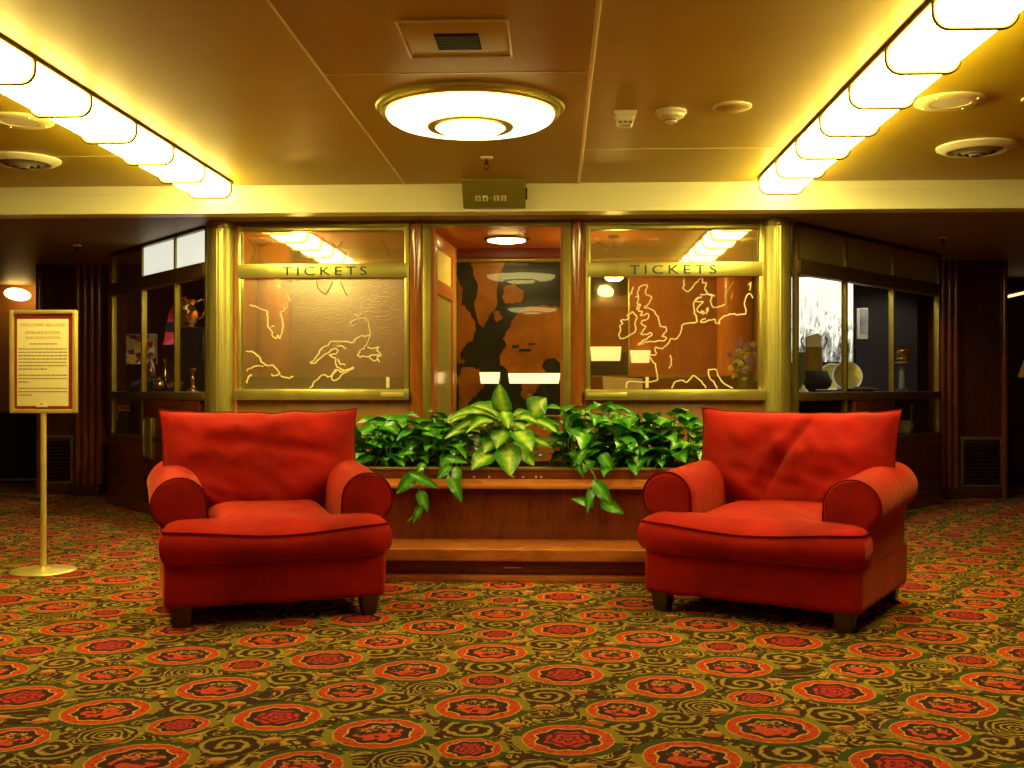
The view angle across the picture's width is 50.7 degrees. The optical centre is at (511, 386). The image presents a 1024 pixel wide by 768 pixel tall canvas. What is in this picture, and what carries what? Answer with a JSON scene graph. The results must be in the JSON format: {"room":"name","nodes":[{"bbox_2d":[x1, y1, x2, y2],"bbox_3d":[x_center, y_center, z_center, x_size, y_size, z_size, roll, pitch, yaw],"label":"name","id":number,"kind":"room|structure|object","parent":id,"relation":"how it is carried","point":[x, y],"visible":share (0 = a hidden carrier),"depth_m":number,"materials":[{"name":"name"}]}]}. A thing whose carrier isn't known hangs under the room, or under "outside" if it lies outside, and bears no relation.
{"room":"ship lobby","nodes":[
{"label":"ship lobby","id":0,"kind":"room"},
{"bbox_2d":[42,268,74,482],"bbox_3d":[-4.561,-0.075,10.915,0.389,2.310,0.120,0,0,2],"label":"wall panel","id":1,"kind":"object","parent":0,"point":[58,284],"visible":0.36,"depth_m":10.85,"materials":[{"name":"brown wood"}]},
{"bbox_2d":[36,264,41,494],"bbox_3d":[-4.753,-0.075,10.852,0.060,2.310,0.060,0,0,2],"label":"trim","id":2,"kind":"structure","parent":1,"relation":"attached to","point":[38,266],"depth_m":10.83,"materials":[{"name":"brown wood"}]},
{"bbox_2d":[41,264,74,267],"bbox_3d":[-4.563,-1.215,10.850,0.389,0.030,0.030,0,0,2],"label":"trim","id":3,"kind":"structure","parent":1,"relation":"attached to","point":[42,265],"depth_m":10.84,"materials":[{"name":"brown wood"}]},
{"bbox_2d":[47,435,73,482],"bbox_3d":[-4.564,0.729,10.843,0.329,0.492,0.024,0,0,2],"label":"grille","id":4,"kind":"object","parent":1,"relation":"attached to","point":[71,437],"visible":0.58,"depth_m":10.84,"materials":[{"name":"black metal"}]},
{"bbox_2d":[47,483,74,494],"bbox_3d":[-4.564,1.020,10.842,0.389,0.120,0.025,0,0,2],"label":"baseboard","id":5,"kind":"structure","parent":1,"relation":"attached to","point":[52,488],"depth_m":10.83,"materials":[{"name":"brown wood"}]},
{"bbox_2d":[70,264,107,495],"bbox_3d":[-4.237,-0.075,10.831,0.306,2.310,0.220,0,0,2],"label":"fluted pilaster","id":6,"kind":"object","parent":1,"relation":"attached to","point":[91,280],"visible":0.98,"depth_m":10.79,"materials":[{"name":"brown wood"}]},
{"bbox_2d":[0,286,126,475],"bbox_3d":[-5.468,-0.075,13.184,2.800,2.310,0.100,0,0,2],"label":"wall","id":7,"kind":"structure","parent":0,"point":[6,304],"depth_m":13.15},
{"bbox_2d":[4,288,30,300],"bbox_3d":[-5.887,-1.107,12.950,0.291,0.155,0.350,0,0,33],"label":"wall lamp","id":8,"kind":"object","parent":7,"relation":"attached to","point":[17,294],"visible":1,"depth_m":12.83,"materials":[{"name":"white"}]},
{"bbox_2d":[127,264,204,431],"bbox_3d":[-2.979,-0.075,10.780,1.730,2.310,0.060,0,0,2],"label":"wall","id":9,"kind":"structure","parent":0,"point":[160,301],"depth_m":10.77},
{"bbox_2d":[244,238,256,375],"bbox_3d":[-2.213,-0.075,8.947,0.050,2.310,1.500,0,0,2],"label":"wall","id":10,"kind":"structure","parent":0,"point":[250,285],"depth_m":9.02,"materials":[{"name":"orange wood"}]},
{"bbox_2d":[238,400,761,462],"bbox_3d":[-0.104,0.588,8.041,3.974,0.984,0.060,0,0,2],"label":"wall","id":11,"kind":"structure","parent":0,"point":[373,408],"depth_m":8.04,"materials":[{"name":"brown wood"}]},
{"bbox_2d":[234,226,409,399],"bbox_3d":[-1.409,-0.549,8.043,1.301,1.290,0.142,0,0,2],"label":"window","id":12,"kind":"structure","parent":11,"relation":"in","point":[372,270],"depth_m":8.02,"materials":[{"name":"gold metal"}]},
{"bbox_2d":[435,233,455,454],"bbox_3d":[-0.552,-0.052,8.554,0.072,2.224,0.925,0,0,7],"label":"door","id":13,"kind":"structure","parent":11,"relation":"in","point":[445,252],"depth_m":8.66,"materials":[{"name":"orange wood"}]},
{"bbox_2d":[423,225,570,448],"bbox_3d":[-0.112,-0.057,8.021,1.099,2.274,0.080,0,0,2],"label":"trim","id":14,"kind":"structure","parent":11,"relation":"attached to","point":[566,228],"depth_m":8.00,"materials":[{"name":"gold metal"}]},
{"bbox_2d":[431,226,562,459],"bbox_3d":[-0.110,-0.057,8.071,0.980,2.274,0.120,0,0,2],"label":"trim","id":15,"kind":"structure","parent":11,"relation":"attached to","point":[433,229],"depth_m":8.03,"materials":[{"name":"orange wood"}]},
{"bbox_2d":[235,225,762,423],"bbox_3d":[-0.116,-0.057,8.026,3.966,2.274,0.070,0,0,2],"label":"trim","id":16,"kind":"structure","parent":11,"relation":"attached to","point":[236,401],"depth_m":7.97,"materials":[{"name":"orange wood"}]},
{"bbox_2d":[585,224,765,399],"bbox_3d":[1.192,-0.549,7.937,1.311,1.290,0.142,0,0,2],"label":"window","id":17,"kind":"structure","parent":11,"relation":"in","point":[593,269],"depth_m":7.91,"materials":[{"name":"gold metal"}]},
{"bbox_2d":[292,257,716,459],"bbox_3d":[-0.056,-0.075,9.560,4.210,2.310,0.100,0,0,2],"label":"wall","id":18,"kind":"structure","parent":0,"point":[318,319],"depth_m":9.55,"materials":[{"name":"beige paint"}]},
{"bbox_2d":[292,247,716,258],"bbox_3d":[-0.058,-1.180,9.505,4.210,0.088,0.030,0,0,2],"label":"trim","id":19,"kind":"structure","parent":18,"relation":"attached to","point":[678,251],"depth_m":9.49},
{"bbox_2d":[456,257,633,416],"bbox_3d":[0.181,-0.437,9.472,1.771,1.396,0.056,0,0,2],"label":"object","id":20,"kind":"object","parent":18,"relation":"attached to","point":[508,309],"visible":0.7,"depth_m":9.48,"materials":[{"name":"orange paint"}]},
{"bbox_2d":[479,372,499,382],"bbox_3d":[-0.195,-0.082,9.444,0.184,0.102,0.070,0,0,2],"label":"sconce","id":21,"kind":"object","parent":20,"relation":"attached to","point":[485,377],"visible":1,"depth_m":9.41,"materials":[{"name":"white"}]},
{"bbox_2d":[508,373,559,382],"bbox_3d":[0.193,-0.077,9.428,0.459,0.094,0.070,0,0,2],"label":"sconce","id":22,"kind":"object","parent":20,"relation":"attached to","point":[512,377],"visible":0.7,"depth_m":9.39,"materials":[{"name":"white"}]},
{"bbox_2d":[590,346,620,360],"bbox_3d":[0.816,-0.291,9.403,0.278,0.128,0.070,0,0,2],"label":"sconce","id":23,"kind":"object","parent":20,"relation":"attached to","point":[597,353],"visible":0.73,"depth_m":9.37,"materials":[{"name":"white"}]},
{"bbox_2d":[630,350,650,362],"bbox_3d":[1.120,-0.268,9.425,0.182,0.115,0.070,0,0,2],"label":"sconce","id":24,"kind":"object","parent":20,"relation":"attached to","point":[636,356],"visible":0.97,"depth_m":9.39,"materials":[{"name":"white"}]},
{"bbox_2d":[0,476,1023,767],"bbox_3d":[0.240,1.105,5.895,15.000,0.050,18.200,0,0,2],"label":"floor","id":25,"kind":"structure","parent":0,"point":[96,671],"depth_m":4.14,"materials":[{"name":"carpet"}]},
{"bbox_2d":[0,410,35,482],"bbox_3d":[-5.668,0.675,12.381,0.849,0.810,0.560,0,0,2],"label":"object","id":26,"kind":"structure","parent":25,"relation":"on","point":[17,430],"depth_m":12.13,"materials":[{"name":"brown wood"}]},
{"bbox_2d":[0,410,35,414],"bbox_3d":[-5.668,0.290,12.381,0.849,0.040,0.560,0,0,2],"label":"countertop","id":27,"kind":"structure","parent":26,"relation":"on","point":[2,412],"depth_m":12.10,"materials":[{"name":"brown wood"}]},
{"bbox_2d":[9,310,77,576],"bbox_3d":[-2.738,0.315,6.322,0.397,1.530,0.370,0,0,2],"label":"sign stand","id":28,"kind":"object","parent":25,"relation":"on","point":[43,344],"visible":1,"depth_m":6.31,"materials":[{"name":"gold metal"}]},
{"bbox_2d":[18,388,66,395],"bbox_3d":[-2.742,0.028,6.309,0.289,0.045,0.001,0,0,2],"label":"print","id":29,"kind":"object","parent":28,"relation":"attached to","point":[21,391],"depth_m":6.31,"materials":[{"name":"brown"}]},
{"bbox_2d":[18,375,66,382],"bbox_3d":[-2.742,-0.049,6.309,0.289,0.046,0.001,0,0,2],"label":"print","id":30,"kind":"object","parent":28,"relation":"attached to","point":[21,378],"depth_m":6.31,"materials":[{"name":"brown"}]},
{"bbox_2d":[18,348,66,369],"bbox_3d":[-2.742,-0.164,6.309,0.289,0.124,0.001,0,0,2],"label":"print","id":31,"kind":"object","parent":28,"relation":"on","point":[28,358],"depth_m":6.31,"materials":[{"name":"brown"}]},
{"bbox_2d":[108,226,206,514],"bbox_3d":[-2.986,-0.075,9.507,1.541,2.310,2.484,0,0,2],"label":"window frame","id":32,"kind":"structure","parent":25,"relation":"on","point":[175,259],"depth_m":9.19,"materials":[{"name":"brown wood"}]},
{"bbox_2d":[118,404,133,432],"bbox_3d":[-3.550,0.291,9.933,0.116,0.273,0.106,0,0,2],"label":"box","id":33,"kind":"object","parent":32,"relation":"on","point":[125,410],"visible":0.91,"depth_m":9.88,"materials":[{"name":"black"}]},
{"bbox_2d":[126,334,156,382],"bbox_3d":[-3.533,-0.232,10.330,0.300,0.546,0.059,0,0,2],"label":"poster","id":34,"kind":"object","parent":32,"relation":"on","point":[133,341],"visible":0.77,"depth_m":10.30,"materials":[{"name":"multicoloured paper"}]},
{"bbox_2d":[127,335,155,362],"bbox_3d":[-3.534,-0.362,10.302,0.284,0.270,0.003,0,0,2],"label":"print","id":35,"kind":"object","parent":34,"relation":"attached to","point":[133,341],"depth_m":10.30},
{"bbox_2d":[129,378,153,390],"bbox_3d":[-3.282,-0.026,9.740,0.352,0.130,0.209,0,0,2],"label":"draped cloth","id":36,"kind":"object","parent":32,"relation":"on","point":[135,386],"visible":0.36,"depth_m":9.66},
{"bbox_2d":[147,352,156,377],"bbox_3d":[-3.263,-0.200,9.761,0.110,0.240,0.110,0,0,2],"label":"glass decanter","id":37,"kind":"object","parent":36,"relation":"on","point":[151,367],"visible":0.8,"depth_m":9.73,"materials":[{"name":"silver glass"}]},
{"bbox_2d":[153,377,166,391],"bbox_3d":[-3.074,-0.022,9.433,0.120,0.125,0.120,0,0,2],"label":"jug","id":38,"kind":"object","parent":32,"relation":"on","point":[159,384],"visible":0.98,"depth_m":9.39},
{"bbox_2d":[163,296,185,381],"bbox_3d":[-3.165,-0.407,10.155,0.224,0.894,0.044,0,0,2],"label":"banner","id":39,"kind":"object","parent":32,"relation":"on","point":[169,325],"visible":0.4,"depth_m":10.14,"materials":[{"name":"pink fabric"}]},
{"bbox_2d":[180,327,204,391],"bbox_3d":[-2.797,-0.239,9.472,0.244,0.558,0.214,0,0,2],"label":"plinth","id":40,"kind":"object","parent":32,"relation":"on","point":[192,339],"visible":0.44,"depth_m":9.37,"materials":[{"name":"black wood"}]},
{"bbox_2d":[186,368,198,391],"bbox_3d":[-2.712,-0.060,9.168,0.100,0.200,0.100,0,0,2],"label":"candlestick","id":41,"kind":"object","parent":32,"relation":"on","point":[192,388],"visible":1,"depth_m":9.15,"materials":[{"name":"gold mirror"}]},
{"bbox_2d":[180,299,204,326],"bbox_3d":[-2.818,-0.645,9.460,0.240,0.255,0.196,0,0,35],"label":"jug","id":42,"kind":"object","parent":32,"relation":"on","point":[189,312],"visible":0.78,"depth_m":9.41,"materials":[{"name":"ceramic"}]},
{"bbox_2d":[206,221,236,411],"bbox_3d":[-2.174,-0.075,8.095,0.236,2.310,0.236,0,0,2],"label":"column","id":43,"kind":"structure","parent":25,"relation":"on","point":[220,234],"depth_m":8.00,"materials":[{"name":"metal"}]},
{"bbox_2d":[147,408,392,627],"bbox_3d":[-1.206,0.595,5.344,1.127,0.970,0.956,0,0,-20],"label":"armchair","id":44,"kind":"object","parent":25,"relation":"on","point":[247,507],"visible":1,"depth_m":5.10,"materials":[{"name":"red fabric"}]},
{"bbox_2d":[159,409,355,507],"bbox_3d":[-1.283,0.404,5.560,1.014,0.581,0.244,0,0,-20],"label":"cushion","id":45,"kind":"object","parent":44,"relation":"on","point":[288,455],"depth_m":5.49,"materials":[{"name":"fabric"}]},
{"bbox_2d":[158,499,392,565],"bbox_3d":[-1.169,0.684,5.241,1.056,0.235,0.735,0,0,-20],"label":"seat cushion","id":46,"kind":"object","parent":44,"relation":"on","point":[221,532],"depth_m":4.97,"materials":[{"name":"fabric"}]},
{"bbox_2d":[257,243,291,375],"bbox_3d":[-2.047,-0.069,9.291,0.300,2.298,0.300,0,0,2],"label":"pillar","id":47,"kind":"structure","parent":25,"relation":"on","point":[271,297],"depth_m":9.16,"materials":[{"name":"orange wood"}]},
{"bbox_2d":[244,376,403,388],"bbox_3d":[-1.415,0.495,8.420,1.526,1.170,0.570,0,0,2],"label":"countertop","id":48,"kind":"structure","parent":25,"relation":"on","point":[254,382],"depth_m":8.65,"materials":[{"name":"brown wood"}]},
{"bbox_2d":[409,220,422,427],"bbox_3d":[-0.711,-0.075,8.026,0.104,2.310,0.104,0,0,2],"label":"pilaster","id":49,"kind":"object","parent":25,"relation":"on","point":[415,228],"visible":0.66,"depth_m":7.98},
{"bbox_2d":[362,460,689,582],"bbox_3d":[0.055,0.776,6.461,2.105,0.608,1.005,0,0,2],"label":"planter box","id":50,"kind":"object","parent":25,"relation":"on","point":[526,525],"visible":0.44,"depth_m":6.32,"materials":[{"name":"brown wood"}]},
{"bbox_2d":[355,414,414,466],"bbox_3d":[-0.850,0.354,6.671,0.577,0.377,0.772,0,0,2],"label":"pothos plant","id":51,"kind":"object","parent":50,"relation":"on","point":[362,456],"visible":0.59,"depth_m":6.52,"materials":[{"name":"green plant"}]},
{"bbox_2d":[367,410,483,522],"bbox_3d":[-0.499,0.465,6.598,0.808,0.652,0.729,0,0,24],"label":"pothos plant","id":52,"kind":"object","parent":50,"relation":"on","point":[426,443],"visible":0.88,"depth_m":6.43,"materials":[{"name":"green plant"}]},
{"bbox_2d":[443,383,565,475],"bbox_3d":[-0.077,0.265,6.520,0.610,0.577,0.594,0,0,-42],"label":"plant","id":53,"kind":"object","parent":50,"relation":"on","point":[505,447],"visible":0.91,"depth_m":6.46,"materials":[{"name":"green plant"}]},
{"bbox_2d":[534,401,668,513],"bbox_3d":[0.536,0.410,6.559,0.707,0.647,0.811,0,0,-26],"label":"pothos plant","id":54,"kind":"object","parent":50,"relation":"on","point":[591,450],"visible":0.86,"depth_m":6.42,"materials":[{"name":"green plant"}]},
{"bbox_2d":[609,408,702,474],"bbox_3d":[0.960,0.335,6.591,0.744,0.414,0.739,0,0,2],"label":"pothos plant","id":55,"kind":"object","parent":50,"relation":"on","point":[662,453],"visible":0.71,"depth_m":6.43,"materials":[{"name":"green plant"}]},
{"bbox_2d":[571,219,583,448],"bbox_3d":[0.480,-0.075,7.977,0.104,2.310,0.104,0,0,2],"label":"pilaster","id":56,"kind":"object","parent":25,"relation":"on","point":[577,225],"visible":0.66,"depth_m":7.93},
{"bbox_2d":[717,241,752,375],"bbox_3d":[1.885,-0.069,9.131,0.300,2.298,0.300,0,0,2],"label":"pillar","id":57,"kind":"structure","parent":25,"relation":"on","point":[731,327],"depth_m":9.00,"materials":[{"name":"orange wood"}]},
{"bbox_2d":[762,217,791,411],"bbox_3d":[1.942,-0.075,7.928,0.236,2.310,0.236,0,0,2],"label":"column","id":58,"kind":"structure","parent":25,"relation":"on","point":[777,230],"depth_m":7.83,"materials":[{"name":"metal"}]},
{"bbox_2d":[637,407,917,633],"bbox_3d":[1.297,0.595,5.307,1.160,0.970,0.982,0,0,32],"label":"armchair","id":59,"kind":"object","parent":25,"relation":"on","point":[806,511],"visible":1,"depth_m":5.14,"materials":[{"name":"red fabric"}]},
{"bbox_2d":[637,500,872,569],"bbox_3d":[1.237,0.683,5.212,1.087,0.238,0.757,0,0,32],"label":"seat cushion","id":60,"kind":"object","parent":59,"relation":"on","point":[762,534],"depth_m":4.95,"materials":[{"name":"fabric"}]},
{"bbox_2d":[702,409,900,503],"bbox_3d":[1.422,0.402,5.505,1.044,0.577,0.256,0,0,32],"label":"backrest","id":61,"kind":"object","parent":59,"relation":"on","point":[754,455],"depth_m":5.43,"materials":[{"name":"fabric"}]},
{"bbox_2d":[792,222,942,510],"bbox_3d":[3.029,-0.075,9.250,1.879,2.310,2.508,0,0,2],"label":"window frame","id":62,"kind":"structure","parent":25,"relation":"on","point":[819,252],"depth_m":9.09,"materials":[{"name":"brown wood"}]},
{"bbox_2d":[799,352,805,388],"bbox_3d":[2.412,-0.125,9.059,0.120,0.330,0.120,0,0,2],"label":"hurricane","id":63,"kind":"object","parent":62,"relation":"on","point":[802,355],"visible":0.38,"depth_m":9.01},
{"bbox_2d":[800,333,831,391],"bbox_3d":[2.587,-0.211,9.252,0.300,0.503,0.300,0,0,2],"label":"vase","id":64,"kind":"object","parent":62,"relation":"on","point":[815,378],"visible":0.83,"depth_m":9.19,"materials":[{"name":"black ceramic"}]},
{"bbox_2d":[799,276,853,362],"bbox_3d":[2.902,-0.503,10.219,0.646,1.087,0.062,0,0,2],"label":"photograph","id":65,"kind":"object","parent":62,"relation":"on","point":[819,299],"visible":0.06,"depth_m":10.19,"materials":[{"name":"white paper"}]},
{"bbox_2d":[823,363,839,391],"bbox_3d":[2.858,-0.087,9.662,0.250,0.254,0.147,0,0,2],"label":"dinner plate","id":66,"kind":"object","parent":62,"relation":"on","point":[828,367],"visible":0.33,"depth_m":9.63,"materials":[{"name":"ceramic"}]},
{"bbox_2d":[832,361,862,391],"bbox_3d":[2.924,-0.094,9.458,0.264,0.268,0.149,0,0,2],"label":"dinner plate","id":67,"kind":"object","parent":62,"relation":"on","point":[855,376],"visible":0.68,"depth_m":9.42,"materials":[{"name":"ceramic"}]},
{"bbox_2d":[848,388,877,391],"bbox_3d":[2.986,0.026,9.266,0.310,0.028,0.170,0,0,2],"label":"tray","id":68,"kind":"object","parent":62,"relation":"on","point":[849,389],"visible":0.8,"depth_m":9.20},
{"bbox_2d":[895,363,912,390],"bbox_3d":[3.604,-0.091,9.982,0.200,0.262,0.200,0,0,2],"label":"stand","id":69,"kind":"object","parent":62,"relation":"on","point":[901,365],"visible":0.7,"depth_m":9.96,"materials":[{"name":"grey stone"}]},
{"bbox_2d":[895,347,914,362],"bbox_3d":[3.604,-0.295,9.982,0.236,0.147,0.236,0,0,2],"label":"bowl","id":70,"kind":"object","parent":69,"relation":"on","point":[902,354],"visible":0.8,"depth_m":9.90,"materials":[{"name":"metal"}]},
{"bbox_2d":[898,420,913,432],"bbox_3d":[3.651,0.368,10.060,0.170,0.120,0.170,0,0,2],"label":"pot","id":71,"kind":"object","parent":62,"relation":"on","point":[905,426],"visible":0.76,"depth_m":9.99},
{"bbox_2d":[898,431,924,434],"bbox_3d":[3.009,0.445,9.269,1.838,0.030,2.473,0,0,2],"label":"shelf","id":72,"kind":"object","parent":62,"relation":"attached to","point":[915,432],"depth_m":9.76,"materials":[{"name":"black wood"}]},
{"bbox_2d":[0,0,1023,186],"bbox_3d":[0.091,-1.465,2.223,15.000,0.080,10.850,0,0,2],"label":"ceiling","id":73,"kind":"structure","parent":0,"point":[226,83],"depth_m":5.09,"materials":[{"name":"paint"}]},
{"bbox_2d":[0,112,53,129],"bbox_3d":[-2.628,-1.415,5.762,0.344,0.019,0.344,0,0,2],"label":"ceiling plate","id":74,"kind":"object","parent":73,"relation":"attached to","point":[16,120],"visible":0.98,"depth_m":5.75,"materials":[{"name":"beige plastic"}]},
{"bbox_2d":[0,151,61,169],"bbox_3d":[-3.058,-1.395,6.750,0.450,0.059,0.450,0,0,2],"label":"ceiling vent","id":75,"kind":"object","parent":73,"relation":"in","point":[9,159],"visible":1,"depth_m":6.67,"materials":[{"name":"beige metal"}]},
{"bbox_2d":[0,34,232,198],"bbox_3d":[-2.179,-1.364,5.523,0.325,0.122,3.990,0,0,2],"label":"strip light","id":76,"kind":"object","parent":73,"relation":"attached to","point":[26,79],"visible":1,"depth_m":5.49,"materials":[{"name":"white"}]},
{"bbox_2d":[266,0,405,184],"bbox_3d":[-0.904,-1.423,3.815,0.010,0.008,7.550,0,0,2],"label":"trim","id":77,"kind":"structure","parent":73,"relation":"attached to","point":[268,1],"depth_m":4.97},
{"bbox_2d":[394,19,512,58],"bbox_3d":[-0.226,-1.416,4.398,0.440,0.018,0.460,0,0,2],"label":"ceiling vent","id":78,"kind":"object","parent":73,"relation":"attached to","point":[440,38],"visible":1,"depth_m":4.37,"materials":[{"name":"metal"}]},
{"bbox_2d":[434,33,481,49],"bbox_3d":[-0.220,-1.413,4.423,0.180,0.005,0.200,0,0,2],"label":"grille","id":79,"kind":"object","parent":78,"relation":"attached to","point":[442,41],"depth_m":4.40,"materials":[{"name":"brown metal"}]},
{"bbox_2d":[325,71,588,74],"bbox_3d":[-0.247,-1.425,4.899,1.208,0.005,0.010,0,0,2],"label":"trim","id":80,"kind":"structure","parent":73,"relation":"attached to","point":[545,71],"depth_m":4.90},
{"bbox_2d":[375,80,564,139],"bbox_3d":[-0.212,-1.358,5.493,0.961,0.134,0.961,0,0,2],"label":"ceiling lamp","id":81,"kind":"object","parent":73,"relation":"attached to","point":[462,109],"visible":1,"depth_m":5.25,"materials":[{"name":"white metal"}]},
{"bbox_2d":[0,179,1023,218],"bbox_3d":[0.311,-1.345,7.638,14.800,0.239,0.212,0,0,2],"label":"ceiling beam","id":82,"kind":"structure","parent":73,"relation":"attached to","point":[882,196],"depth_m":7.58,"materials":[{"name":"beige paint"}]},
{"bbox_2d":[461,178,526,208],"bbox_3d":[-0.122,-1.336,7.470,0.452,0.178,0.173,0,0,2],"label":"display","id":83,"kind":"object","parent":82,"relation":"attached to","point":[508,193],"visible":1,"depth_m":7.43,"materials":[{"name":"green metal"}]},
{"bbox_2d":[577,0,601,183],"bbox_3d":[0.311,-1.421,3.765,0.020,0.012,7.550,0,0,2],"label":"trim","id":84,"kind":"structure","parent":73,"relation":"attached to","point":[598,2],"depth_m":4.94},
{"bbox_2d":[613,110,636,127],"bbox_3d":[0.586,-1.388,5.601,0.116,0.074,0.100,0,0,2],"label":"fire alarm","id":85,"kind":"object","parent":73,"relation":"attached to","point":[623,118],"visible":1,"depth_m":5.56,"materials":[{"name":"beige plastic"}]},
{"bbox_2d":[655,107,686,124],"bbox_3d":[0.820,-1.391,5.571,0.164,0.069,0.164,0,0,2],"label":"smoke detector","id":86,"kind":"object","parent":73,"relation":"attached to","point":[670,115],"visible":1,"depth_m":5.52,"materials":[{"name":"beige plastic"}]},
{"bbox_2d":[584,147,782,149],"bbox_3d":[1.017,-1.425,6.449,1.192,0.005,0.010,0,0,2],"label":"trim","id":87,"kind":"structure","parent":73,"relation":"attached to","point":[757,147],"depth_m":6.44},
{"bbox_2d":[712,101,751,112],"bbox_3d":[1.116,-1.415,5.479,0.198,0.019,0.198,0,0,2],"label":"ceiling speaker","id":88,"kind":"object","parent":73,"relation":"attached to","point":[729,106],"visible":1,"depth_m":5.44,"materials":[{"name":"beige plastic"}]},
{"bbox_2d":[757,0,1023,194],"bbox_3d":[1.752,-1.364,5.363,0.325,0.122,3.990,0,0,2],"label":"strip light","id":89,"kind":"object","parent":73,"relation":"attached to","point":[933,43],"visible":1,"depth_m":4.75,"materials":[{"name":"white"}]},
{"bbox_2d":[913,91,987,111],"bbox_3d":[2.182,-1.415,5.376,0.344,0.019,0.344,0,0,2],"label":"ceiling plate","id":90,"kind":"object","parent":73,"relation":"attached to","point":[959,100],"visible":1,"depth_m":5.34,"materials":[{"name":"beige plastic"}]},
{"bbox_2d":[936,138,1017,157],"bbox_3d":[2.748,-1.395,6.393,0.450,0.059,0.450,0,0,2],"label":"ceiling vent","id":91,"kind":"object","parent":73,"relation":"in","point":[976,147],"visible":1,"depth_m":6.30,"materials":[{"name":"beige metal"}]},
{"bbox_2d":[0,212,1023,285],"bbox_3d":[0.463,-1.374,11.356,15.000,0.312,7.270,0,0,2],"label":"ceiling","id":92,"kind":"structure","parent":0,"point":[26,243],"depth_m":8.68,"materials":[{"name":"paint"}]},
{"bbox_2d":[484,235,528,243],"bbox_3d":[-0.044,-1.200,8.859,0.370,0.036,0.370,0,0,2],"label":"recessed light","id":93,"kind":"object","parent":92,"relation":"in","point":[502,239],"visible":1,"depth_m":8.76,"materials":[{"name":"glass"}]},
{"bbox_2d":[605,235,622,280],"bbox_3d":[0.821,-1.036,8.694,0.150,0.365,0.150,0,0,2],"label":"pendant lamp","id":94,"kind":"object","parent":92,"relation":"hanging from","point":[609,236],"visible":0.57,"depth_m":8.66,"materials":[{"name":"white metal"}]},
{"bbox_2d":[590,376,756,389],"bbox_3d":[1.245,0.495,8.311,1.470,1.170,0.570,0,0,2],"label":"countertop","id":95,"kind":"structure","parent":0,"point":[596,382],"depth_m":8.53,"materials":[{"name":"brown wood"}]},
{"bbox_2d":[602,376,642,389],"bbox_3d":[0.861,-0.017,8.413,0.312,0.131,0.003,0,0,2],"label":"paper notice","id":96,"kind":"object","parent":95,"relation":"on","point":[609,383],"visible":0.64,"depth_m":8.41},
{"bbox_2d":[727,337,756,389],"bbox_3d":[1.773,-0.169,8.286,0.253,0.437,0.177,0,0,2],"label":"flower vase","id":97,"kind":"object","parent":95,"relation":"on","point":[745,379],"visible":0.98,"depth_m":8.25,"materials":[{"name":"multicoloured plant"}]},
{"bbox_2d":[753,240,756,375],"bbox_3d":[2.044,-0.075,8.774,0.050,2.310,1.500,0,0,2],"label":"wall","id":98,"kind":"structure","parent":0,"point":[754,242],"depth_m":8.99,"materials":[{"name":"orange wood"}]},
{"bbox_2d":[237,219,761,227],"bbox_3d":[-0.104,-1.212,8.026,3.899,0.036,0.090,0,0,2],"label":"trim","id":99,"kind":"structure","parent":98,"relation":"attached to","point":[522,223],"depth_m":7.98,"materials":[{"name":"gold metal"}]},
{"bbox_2d":[799,284,916,430],"bbox_3d":[3.011,-0.075,10.536,1.840,2.310,0.060,0,0,2],"label":"wall","id":100,"kind":"structure","parent":0,"point":[871,355],"depth_m":10.48,"materials":[{"name":"grey paint"}]},
{"bbox_2d":[857,288,867,338],"bbox_3d":[3.353,-0.757,10.401,0.104,0.597,0.166,0,0,2],"label":"picture","id":101,"kind":"object","parent":100,"relation":"attached to","point":[862,313],"visible":0.96,"depth_m":10.32,"materials":[{"name":"white paper"}]},
{"bbox_2d":[860,309,867,333],"bbox_3d":[3.365,-0.627,10.320,0.074,0.236,0.005,0,0,2],"label":"print","id":102,"kind":"object","parent":101,"relation":"attached to","point":[863,312],"depth_m":10.32},
{"bbox_2d":[917,282,1023,431],"bbox_3d":[6.322,-0.075,12.703,3.200,2.310,0.100,0,0,2],"label":"wall","id":103,"kind":"structure","parent":0,"point":[1016,303],"depth_m":12.67,"materials":[{"name":"brown wood"}]},
{"bbox_2d":[1008,288,1023,297],"bbox_3d":[5.672,-1.062,12.371,0.318,0.139,0.616,0,0,2],"label":"picture light","id":104,"kind":"object","parent":103,"relation":"attached to","point":[1020,291],"visible":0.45,"depth_m":12.08,"materials":[{"name":"white"}]},
{"bbox_2d":[959,263,1000,485],"bbox_3d":[4.559,-0.075,10.543,0.468,2.310,0.120,0,0,2],"label":"wall panel","id":105,"kind":"object","parent":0,"point":[979,283],"visible":0.57,"depth_m":10.48,"materials":[{"name":"brown wood"}]},
{"bbox_2d":[928,260,962,498],"bbox_3d":[4.208,-0.075,10.487,0.269,2.310,0.220,0,0,2],"label":"fluted pilaster","id":106,"kind":"object","parent":105,"relation":"attached to","point":[949,269],"visible":0.69,"depth_m":10.44,"materials":[{"name":"brown wood"}]},
{"bbox_2d":[959,486,1001,498],"bbox_3d":[4.556,1.020,10.471,0.468,0.120,0.025,0,0,2],"label":"baseboard","id":107,"kind":"structure","parent":105,"relation":"attached to","point":[992,492],"depth_m":10.46,"materials":[{"name":"brown wood"}]},
{"bbox_2d":[959,260,1001,262],"bbox_3d":[4.557,-1.215,10.478,0.468,0.030,0.030,0,0,2],"label":"trim","id":108,"kind":"structure","parent":105,"relation":"attached to","point":[960,261],"depth_m":10.46,"materials":[{"name":"brown wood"}]},
{"bbox_2d":[960,437,1001,485],"bbox_3d":[4.557,0.729,10.471,0.408,0.492,0.024,0,0,2],"label":"grille","id":109,"kind":"object","parent":105,"relation":"attached to","point":[962,439],"visible":1,"depth_m":10.47,"materials":[{"name":"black metal"}]},
{"bbox_2d":[1001,260,1007,498],"bbox_3d":[4.771,-0.075,10.464,0.060,2.310,0.060,0,0,2],"label":"trim","id":110,"kind":"structure","parent":105,"relation":"attached to","point":[1004,265],"depth_m":10.44,"materials":[{"name":"brown wood"}]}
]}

